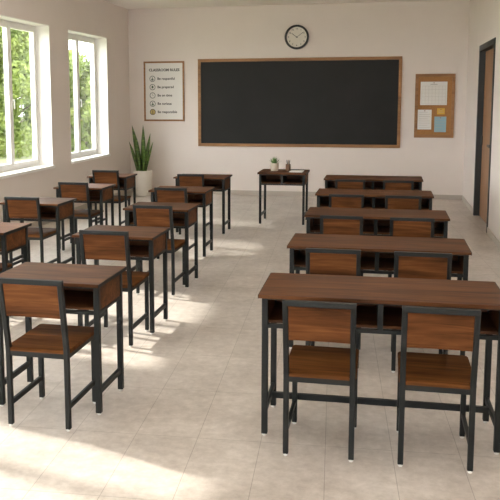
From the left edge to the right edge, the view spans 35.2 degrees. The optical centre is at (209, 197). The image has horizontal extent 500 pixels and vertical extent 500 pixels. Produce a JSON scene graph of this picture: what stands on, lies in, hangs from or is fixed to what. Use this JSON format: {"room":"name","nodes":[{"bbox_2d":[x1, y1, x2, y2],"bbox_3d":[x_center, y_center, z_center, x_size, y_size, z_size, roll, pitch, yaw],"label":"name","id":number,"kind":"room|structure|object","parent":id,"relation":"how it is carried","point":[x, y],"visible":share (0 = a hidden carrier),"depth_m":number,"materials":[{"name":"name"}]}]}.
{"room":"classroom","nodes":[
{"label":"classroom","id":0,"kind":"room"},
{"bbox_2d":[0,0,130,222],"bbox_3d":[-3.511,-0.781,6.765,0.310,3.450,16.980,1,7,12],"label":"wall","id":1,"kind":"structure","parent":0,"point":[102,18],"depth_m":12.08,"materials":[{"name":"paint"}]},
{"bbox_2d":[0,14,54,178],"bbox_3d":[-2.630,-1.359,10.627,0.345,2.060,1.745,1,7,12],"label":"window","id":2,"kind":"structure","parent":1,"relation":"in","point":[39,36],"depth_m":11.34,"materials":[{"name":"white plastic"}]},
{"bbox_2d":[29,189,130,226],"bbox_3d":[-3.350,0.893,6.935,0.012,0.085,16.968,1,7,12],"label":"baseboard","id":3,"kind":"structure","parent":1,"relation":"attached to","point":[34,224],"depth_m":12.67,"materials":[{"name":"tile"}]},
{"bbox_2d":[68,29,110,163],"bbox_3d":[-2.106,-1.656,12.975,0.345,2.060,1.727,1,7,12],"label":"window","id":4,"kind":"structure","parent":1,"relation":"in","point":[98,74],"depth_m":13.69,"materials":[{"name":"white plastic"}]},
{"bbox_2d":[0,192,499,499],"bbox_3d":[-0.330,1.075,6.239,6.817,0.120,17.480,1,7,12],"label":"floor","id":5,"kind":"structure","parent":0,"point":[184,423],"depth_m":4.51,"materials":[{"name":"tile"}]},
{"bbox_2d":[0,263,11,317],"bbox_3d":[-1.855,0.593,6.252,0.373,0.842,0.520,1,7,12],"label":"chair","id":6,"kind":"object","parent":5,"relation":"on","point":[9,265],"visible":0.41,"depth_m":6.40,"materials":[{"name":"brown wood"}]},
{"bbox_2d":[0,222,31,323],"bbox_3d":[-1.867,0.610,6.457,0.668,0.758,0.495,1,7,12],"label":"school desk","id":7,"kind":"object","parent":5,"relation":"on","point":[13,236],"visible":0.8,"depth_m":6.35,"materials":[{"name":"brown wood"}]},
{"bbox_2d":[4,197,56,267],"bbox_3d":[-1.794,0.376,8.018,0.373,0.830,0.520,1,7,12],"label":"chair","id":8,"kind":"object","parent":5,"relation":"on","point":[15,207],"visible":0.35,"depth_m":7.78,"materials":[{"name":"brown wood"}]},
{"bbox_2d":[0,197,76,263],"bbox_3d":[-1.750,0.402,8.101,0.635,0.758,0.495,1,7,12],"label":"school desk","id":9,"kind":"object","parent":5,"relation":"on","point":[51,208],"visible":0.55,"depth_m":7.98,"materials":[{"name":"brown wood"}]},
{"bbox_2d":[10,212,55,218],"bbox_3d":[-1.750,0.181,8.079,0.549,0.014,0.364,1,7,12],"label":"shelf","id":10,"kind":"object","parent":9,"relation":"attached to","point":[44,215],"depth_m":7.95,"materials":[{"name":"brown wood"}]},
{"bbox_2d":[0,277,95,431],"bbox_3d":[-0.890,0.818,4.424,0.373,0.847,0.520,1,7,12],"label":"chair","id":11,"kind":"object","parent":5,"relation":"on","point":[40,298],"visible":0.88,"depth_m":4.23,"materials":[{"name":"brown wood"}]},
{"bbox_2d":[0,262,126,414],"bbox_3d":[-0.884,0.823,4.687,0.668,0.771,0.495,1,7,12],"label":"school desk","id":12,"kind":"object","parent":5,"relation":"on","point":[91,289],"visible":0.84,"depth_m":4.59,"materials":[{"name":"brown wood"}]},
{"bbox_2d":[64,290,92,309],"bbox_3d":[-0.883,0.598,4.664,0.578,0.014,0.364,1,7,12],"label":"shelf","id":13,"kind":"object","parent":12,"relation":"attached to","point":[74,299],"depth_m":4.61,"materials":[{"name":"brown wood"}]},
{"bbox_2d":[58,182,103,251],"bbox_3d":[-1.523,0.204,9.370,0.373,0.830,0.520,1,7,12],"label":"chair","id":14,"kind":"object","parent":5,"relation":"on","point":[79,190],"visible":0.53,"depth_m":9.13,"materials":[{"name":"brown wood"}]},
{"bbox_2d":[53,183,115,246],"bbox_3d":[-1.491,0.229,9.465,0.601,0.758,0.495,1,7,12],"label":"school desk","id":15,"kind":"object","parent":5,"relation":"on","point":[98,193],"visible":0.58,"depth_m":9.38,"materials":[{"name":"brown wood"}]},
{"bbox_2d":[76,196,99,200],"bbox_3d":[-1.490,0.008,9.443,0.520,0.014,0.364,1,7,12],"label":"shelf","id":16,"kind":"object","parent":15,"relation":"attached to","point":[92,198],"depth_m":9.33,"materials":[{"name":"brown wood"}]},
{"bbox_2d":[92,170,130,225],"bbox_3d":[-1.324,0.029,10.677,0.373,0.851,0.520,1,7,12],"label":"chair","id":17,"kind":"object","parent":5,"relation":"on","point":[99,176],"visible":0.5,"depth_m":10.43,"materials":[{"name":"brown wood"}]},
{"bbox_2d":[87,173,136,225],"bbox_3d":[-1.325,0.065,10.766,0.554,0.758,0.495,1,7,12],"label":"school desk","id":18,"kind":"object","parent":5,"relation":"on","point":[127,180],"visible":0.48,"depth_m":10.64,"materials":[{"name":"brown wood"}]},
{"bbox_2d":[79,230,148,346],"bbox_3d":[-0.697,0.630,5.864,0.373,0.859,0.520,1,7,12],"label":"chair","id":19,"kind":"object","parent":5,"relation":"on","point":[94,244],"visible":0.66,"depth_m":5.63,"materials":[{"name":"brown wood"}]},
{"bbox_2d":[72,225,169,333],"bbox_3d":[-0.685,0.636,6.219,0.648,0.758,0.495,1,7,12],"label":"school desk","id":20,"kind":"object","parent":5,"relation":"on","point":[146,243],"visible":0.66,"depth_m":6.12,"materials":[{"name":"brown wood"}]},
{"bbox_2d":[130,245,148,256],"bbox_3d":[-0.684,0.415,6.197,0.561,0.014,0.364,1,7,12],"label":"shelf","id":21,"kind":"object","parent":20,"relation":"attached to","point":[135,250],"depth_m":6.15,"materials":[{"name":"brown wood"}]},
{"bbox_2d":[129,126,152,195],"bbox_3d":[-1.244,-0.692,14.556,0.365,1.310,0.363,-5,9,-33],"label":"snake plant","id":22,"kind":"object","parent":5,"relation":"on","point":[144,176],"visible":0.97,"depth_m":14.51,"materials":[{"name":"green plant"}]},
{"bbox_2d":[133,205,184,295],"bbox_3d":[-0.458,0.455,7.327,0.373,0.838,0.520,1,7,12],"label":"chair","id":23,"kind":"object","parent":5,"relation":"on","point":[143,215],"visible":0.58,"depth_m":7.08,"materials":[{"name":"brown wood"}]},
{"bbox_2d":[123,202,199,287],"bbox_3d":[-0.458,0.453,7.667,0.641,0.758,0.495,1,7,12],"label":"school desk","id":24,"kind":"object","parent":5,"relation":"on","point":[185,215],"visible":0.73,"depth_m":7.58,"materials":[{"name":"brown wood"}]},
{"bbox_2d":[130,218,184,225],"bbox_3d":[-0.457,0.232,7.645,0.555,0.014,0.364,1,7,12],"label":"shelf","id":25,"kind":"object","parent":24,"relation":"attached to","point":[176,221],"depth_m":7.55,"materials":[{"name":"brown wood"}]},
{"bbox_2d":[154,187,193,259],"bbox_3d":[-0.374,0.269,8.875,0.373,0.820,0.520,1,7,12],"label":"chair","id":26,"kind":"object","parent":5,"relation":"on","point":[173,195],"visible":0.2,"depth_m":8.61,"materials":[{"name":"brown wood"}]},
{"bbox_2d":[148,186,214,257],"bbox_3d":[-0.315,0.271,9.102,0.668,0.758,0.495,1,7,12],"label":"school desk","id":27,"kind":"object","parent":5,"relation":"on","point":[202,195],"visible":0.61,"depth_m":9.03,"materials":[{"name":"brown wood"}]},
{"bbox_2d":[187,200,201,204],"bbox_3d":[-0.315,0.050,9.080,0.578,0.014,0.364,1,7,12],"label":"shelf","id":28,"kind":"object","parent":27,"relation":"attached to","point":[189,201],"depth_m":9.07,"materials":[{"name":"brown wood"}]},
{"bbox_2d":[177,174,209,235],"bbox_3d":[-0.194,0.071,10.441,0.360,0.818,0.520,1,7,12],"label":"chair","id":29,"kind":"object","parent":5,"relation":"on","point":[196,180],"visible":0.23,"depth_m":10.17,"materials":[{"name":"brown wood"}]},
{"bbox_2d":[173,174,231,234],"bbox_3d":[-0.086,0.081,10.606,0.701,0.758,0.495,1,7,12],"label":"school desk","id":30,"kind":"object","parent":5,"relation":"on","point":[221,182],"visible":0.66,"depth_m":10.52,"materials":[{"name":"brown wood"}]},
{"bbox_2d":[204,185,221,189],"bbox_3d":[-0.085,-0.141,10.584,0.607,0.014,0.364,1,7,12],"label":"shelf","id":31,"kind":"object","parent":30,"relation":"attached to","point":[217,187],"depth_m":10.61,"materials":[{"name":"brown wood"}]},
{"bbox_2d":[257,169,309,225],"bbox_3d":[1.069,-0.014,11.354,0.686,0.750,0.580,1,7,12],"label":"desk","id":32,"kind":"object","parent":5,"relation":"on","point":[280,177],"visible":0.95,"depth_m":11.18,"materials":[{"name":"brown wood"}]},
{"bbox_2d":[270,157,280,170],"bbox_3d":[0.936,-0.496,11.355,0.174,0.208,0.186,-4,8,-26],"label":"potted succulent","id":33,"kind":"object","parent":32,"relation":"on","point":[274,165],"visible":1,"depth_m":11.30,"materials":[{"name":"beige ceramic"}]},
{"bbox_2d":[270,163,278,170],"bbox_3d":[0.935,-0.446,11.349,0.120,0.109,0.120,1,7,12],"label":"pot","id":34,"kind":"object","parent":33,"relation":"on","point":[274,166],"depth_m":11.30,"materials":[{"name":"beige ceramic"}]},
{"bbox_2d":[262,179,302,183],"bbox_3d":[1.070,-0.233,11.332,0.591,0.014,0.454,1,7,12],"label":"shelf","id":35,"kind":"object","parent":32,"relation":"attached to","point":[264,181],"depth_m":11.28,"materials":[{"name":"brown wood"}]},
{"bbox_2d":[286,164,290,170],"bbox_3d":[1.128,-0.436,11.318,0.072,0.096,0.072,1,7,12],"label":"pencil cup","id":36,"kind":"object","parent":32,"relation":"on","point":[288,166],"visible":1,"depth_m":11.29,"materials":[{"name":"brown wood"}]},
{"bbox_2d":[282,299,358,461],"bbox_3d":[0.579,0.874,4.057,0.360,0.818,0.520,1,7,12],"label":"chair","id":37,"kind":"object","parent":5,"relation":"on","point":[318,321],"visible":1,"depth_m":3.85,"materials":[{"name":"brown wood"}]},
{"bbox_2d":[305,248,360,367],"bbox_3d":[0.852,0.707,5.373,0.360,0.818,0.520,1,7,12],"label":"chair","id":38,"kind":"object","parent":5,"relation":"on","point":[323,261],"visible":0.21,"depth_m":5.11,"materials":[{"name":"brown wood"}]},
{"bbox_2d":[320,215,362,275],"bbox_3d":[1.148,0.525,6.812,0.360,0.818,0.520,1,7,12],"label":"chair","id":39,"kind":"object","parent":5,"relation":"on","point":[329,224],"visible":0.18,"depth_m":6.54,"materials":[{"name":"brown wood"}]},
{"bbox_2d":[329,194,363,207],"bbox_3d":[1.438,0.342,8.252,0.360,0.818,0.520,1,7,12],"label":"chair","id":40,"kind":"object","parent":5,"relation":"on","point":[335,200],"visible":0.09,"depth_m":7.98,"materials":[{"name":"brown wood"}]},
{"bbox_2d":[335,179,364,188],"bbox_3d":[1.736,0.159,9.701,0.360,0.818,0.520,1,7,12],"label":"chair","id":41,"kind":"object","parent":5,"relation":"on","point":[339,183],"visible":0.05,"depth_m":9.42,"materials":[{"name":"brown wood"}]},
{"bbox_2d":[324,175,422,190],"bbox_3d":[2.126,0.114,10.274,1.240,0.761,0.533,1,7,12],"label":"school desk","id":42,"kind":"object","parent":5,"relation":"on","point":[371,182],"visible":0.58,"depth_m":10.22,"materials":[{"name":"brown wood"}]},
{"bbox_2d":[328,186,418,189],"bbox_3d":[2.126,-0.109,10.252,1.156,0.014,0.379,1,7,12],"label":"shelf","id":43,"kind":"object","parent":42,"relation":"attached to","point":[329,187],"depth_m":10.31,"materials":[{"name":"brown wood"}]},
{"bbox_2d":[315,188,433,209],"bbox_3d":[1.802,0.317,8.672,1.240,0.761,0.533,1,7,12],"label":"school desk","id":44,"kind":"object","parent":5,"relation":"on","point":[373,199],"visible":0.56,"depth_m":8.60,"materials":[{"name":"brown wood"}]},
{"bbox_2d":[320,202,428,209],"bbox_3d":[1.803,0.095,8.650,1.156,0.014,0.379,1,7,12],"label":"shelf","id":45,"kind":"object","parent":44,"relation":"attached to","point":[378,205],"depth_m":8.67,"materials":[{"name":"brown wood"}]},
{"bbox_2d":[304,207,449,237],"bbox_3d":[1.501,0.512,7.135,1.240,0.761,0.533,1,7,12],"label":"school desk","id":46,"kind":"object","parent":5,"relation":"on","point":[376,222],"visible":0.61,"depth_m":7.04,"materials":[{"name":"brown wood"}]},
{"bbox_2d":[310,224,442,235],"bbox_3d":[1.502,0.289,7.113,1.156,0.014,0.379,1,7,12],"label":"shelf","id":47,"kind":"object","parent":46,"relation":"attached to","point":[368,229],"depth_m":7.05,"materials":[{"name":"brown wood"}]},
{"bbox_2d":[258,273,499,454],"bbox_3d":[0.909,0.868,4.234,1.240,0.784,0.533,1,7,11],"label":"school desk","id":48,"kind":"object","parent":5,"relation":"on","point":[380,301],"visible":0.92,"depth_m":4.15,"materials":[{"name":"brown wood"}]},
{"bbox_2d":[268,302,497,334],"bbox_3d":[0.909,0.639,4.211,1.156,0.015,0.379,1,7,11],"label":"shelf","id":49,"kind":"object","parent":48,"relation":"attached to","point":[366,317],"depth_m":4.16,"materials":[{"name":"brown wood"}]},
{"bbox_2d":[287,233,471,355],"bbox_3d":[1.203,0.696,5.683,1.240,0.761,0.533,1,7,12],"label":"school desk","id":50,"kind":"object","parent":5,"relation":"on","point":[377,252],"visible":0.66,"depth_m":5.58,"materials":[{"name":"brown wood"}]},
{"bbox_2d":[294,255,462,273],"bbox_3d":[1.204,0.473,5.661,1.156,0.014,0.379,1,7,12],"label":"shelf","id":51,"kind":"object","parent":50,"relation":"attached to","point":[386,262],"depth_m":5.60,"materials":[{"name":"brown wood"}]},
{"bbox_2d":[383,180,413,189],"bbox_3d":[2.283,0.172,9.581,0.360,0.818,0.520,1,7,12],"label":"chair","id":52,"kind":"object","parent":5,"relation":"on","point":[387,184],"visible":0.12,"depth_m":9.30,"materials":[{"name":"brown wood"}]},
{"bbox_2d":[384,195,421,270],"bbox_3d":[1.985,0.356,8.132,0.360,0.818,0.520,1,7,12],"label":"chair","id":53,"kind":"object","parent":5,"relation":"on","point":[391,201],"visible":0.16,"depth_m":7.86,"materials":[{"name":"brown wood"}]},
{"bbox_2d":[388,217,434,276],"bbox_3d":[1.702,0.538,6.691,0.360,0.818,0.520,1,7,12],"label":"chair","id":54,"kind":"object","parent":5,"relation":"on","point":[399,226],"visible":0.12,"depth_m":6.42,"materials":[{"name":"brown wood"}]},
{"bbox_2d":[391,251,451,372],"bbox_3d":[1.401,0.721,5.253,0.360,0.818,0.520,1,7,12],"label":"chair","id":55,"kind":"object","parent":5,"relation":"on","point":[421,265],"visible":0.33,"depth_m":4.99,"materials":[{"name":"brown wood"}]},
{"bbox_2d":[396,306,480,473],"bbox_3d":[1.128,0.888,3.936,0.360,0.818,0.520,1,7,12],"label":"chair","id":56,"kind":"object","parent":5,"relation":"on","point":[422,327],"visible":1,"depth_m":3.73,"materials":[{"name":"brown wood"}]},
{"bbox_2d":[103,0,433,8],"bbox_3d":[-0.341,-2.467,5.792,6.817,0.120,17.480,1,7,12],"label":"ceiling","id":57,"kind":"structure","parent":0,"point":[128,4],"depth_m":13.77,"materials":[{"name":"white paint"}]},
{"bbox_2d":[128,0,469,194],"bbox_3d":[1.394,-1.758,14.389,6.567,3.450,0.150,1,7,12],"label":"wall","id":58,"kind":"structure","parent":0,"point":[430,37],"depth_m":14.21,"materials":[{"name":"paint"}]},
{"bbox_2d":[143,61,184,120],"bbox_3d":[-0.858,-1.998,14.771,0.786,1.114,0.025,1,7,12],"label":"poster","id":59,"kind":"object","parent":58,"relation":"attached to","point":[164,94],"visible":1,"depth_m":14.77,"materials":[{"name":"white paper"}]},
{"bbox_2d":[131,188,461,199],"bbox_3d":[1.465,-0.077,14.503,6.117,0.085,0.012,1,7,12],"label":"baseboard","id":60,"kind":"structure","parent":58,"relation":"attached to","point":[233,192],"depth_m":14.52,"materials":[{"name":"tile"}]},
{"bbox_2d":[285,25,308,48],"bbox_3d":[1.561,-2.882,14.106,0.434,0.434,0.050,1,7,12],"label":"wall clock","id":61,"kind":"object","parent":58,"relation":"attached to","point":[296,36],"visible":1,"depth_m":14.11,"materials":[{"name":"black plastic"}]},
{"bbox_2d":[198,56,401,147],"bbox_3d":[1.579,-1.723,14.257,3.678,1.606,0.035,1,7,12],"label":"blackboard","id":62,"kind":"object","parent":58,"relation":"attached to","point":[342,102],"visible":1,"depth_m":14.24,"materials":[{"name":"stone"}]},
{"bbox_2d":[414,74,455,137],"bbox_3d":[3.930,-1.605,13.752,0.670,1.110,0.026,1,7,12],"label":"cork board","id":63,"kind":"object","parent":58,"relation":"attached to","point":[450,78],"visible":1,"depth_m":13.74,"materials":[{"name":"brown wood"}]},
{"bbox_2d":[417,110,431,128],"bbox_3d":[3.770,-1.373,13.808,0.235,0.345,0.014,1,7,12],"label":"notice sheet","id":64,"kind":"object","parent":63,"relation":"attached to","point":[424,116],"visible":1,"depth_m":13.81,"materials":[{"name":"white paper"}]},
{"bbox_2d":[419,114,429,127],"bbox_3d":[3.769,-1.368,13.810,0.190,0.269,0.001,1,7,12],"label":"print","id":65,"kind":"object","parent":64,"relation":"attached to","point":[424,119],"depth_m":13.81,"materials":[{"name":"grey paper"}]},
{"bbox_2d":[420,82,447,104],"bbox_3d":[3.908,-1.821,13.720,0.450,0.405,0.014,1,7,12],"label":"sheet","id":66,"kind":"object","parent":63,"relation":"attached to","point":[431,93],"visible":1,"depth_m":13.72,"materials":[{"name":"white paper"}]},
{"bbox_2d":[425,84,445,103],"bbox_3d":[3.908,-1.813,13.722,0.402,0.341,0.001,1,7,12],"label":"print","id":67,"kind":"object","parent":66,"relation":"attached to","point":[434,93],"depth_m":13.72,"materials":[{"name":"grey paper"}]},
{"bbox_2d":[434,117,445,131],"bbox_3d":[4.031,-1.284,13.761,0.200,0.270,0.014,1,7,12],"label":"sheet","id":68,"kind":"object","parent":63,"relation":"attached to","point":[439,122],"visible":1,"depth_m":13.77,"materials":[{"name":"blue paper"}]},
{"bbox_2d":[437,108,444,113],"bbox_3d":[4.035,-1.510,13.731,0.130,0.105,0.014,1,7,12],"label":"sticky note","id":69,"kind":"object","parent":63,"relation":"attached to","point":[439,110],"visible":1,"depth_m":13.73,"materials":[{"name":"orange"}]},
{"bbox_2d":[463,0,499,240],"bbox_3d":[2.681,-0.629,5.403,0.140,3.450,16.980,1,7,12],"label":"wall","id":70,"kind":"structure","parent":0,"point":[484,15],"depth_m":11.46,"materials":[{"name":"paint"}]},
{"bbox_2d":[462,195,499,249],"bbox_3d":[2.611,1.040,5.624,0.012,0.085,16.968,1,7,12],"label":"baseboard","id":71,"kind":"structure","parent":70,"relation":"attached to","point":[492,236],"depth_m":10.18,"materials":[{"name":"tile"}]},
{"bbox_2d":[473,37,495,232],"bbox_3d":[3.930,-0.899,11.088,0.155,2.555,1.710,1,7,12],"label":"door","id":72,"kind":"structure","parent":70,"relation":"in","point":[486,70],"depth_m":11.60,"materials":[{"name":"brown wood"}]},
{"label":"outside","id":73,"kind":"structure","parent":0,"visible":0},
{"bbox_2d":[0,118,32,164],"bbox_3d":[-25.416,-2.276,36.353,54.645,0.150,120.000,1,7,12],"label":"lawn","id":74,"kind":"structure","parent":73,"point":[3,160],"depth_m":28.08,"materials":[{"name":"green plant"}]},
{"bbox_2d":[0,27,32,157],"bbox_3d":[-7.818,-4.435,29.159,3.638,7.082,4.995,-3,8,-20],"label":"leafy tree","id":75,"kind":"object","parent":74,"relation":"on","point":[20,49],"visible":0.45,"depth_m":28.21,"materials":[{"name":"green plant"}]},
{"bbox_2d":[17,40,71,139],"bbox_3d":[-9.155,-5.657,39.159,4.595,7.048,5.837,-7,10,-42],"label":"leafy tree","id":76,"kind":"object","parent":74,"relation":"on","point":[25,115],"visible":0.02,"depth_m":37.89,"materials":[{"name":"green plant"}]},
{"bbox_2d":[22,49,83,122],"bbox_3d":[-6.792,-5.485,34.113,2.950,6.970,2.551,1,7,12],"label":"leafy tree","id":77,"kind":"object","parent":74,"relation":"on","point":[71,109],"visible":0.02,"depth_m":33.58,"materials":[{"name":"green plant"}]},
{"bbox_2d":[69,49,91,151],"bbox_3d":[-4.253,-2.753,25.761,3.064,4.108,2.601,1,7,12],"label":"leafy tree","id":78,"kind":"object","parent":74,"relation":"on","point":[84,67],"visible":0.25,"depth_m":25.28,"materials":[{"name":"green plant"}]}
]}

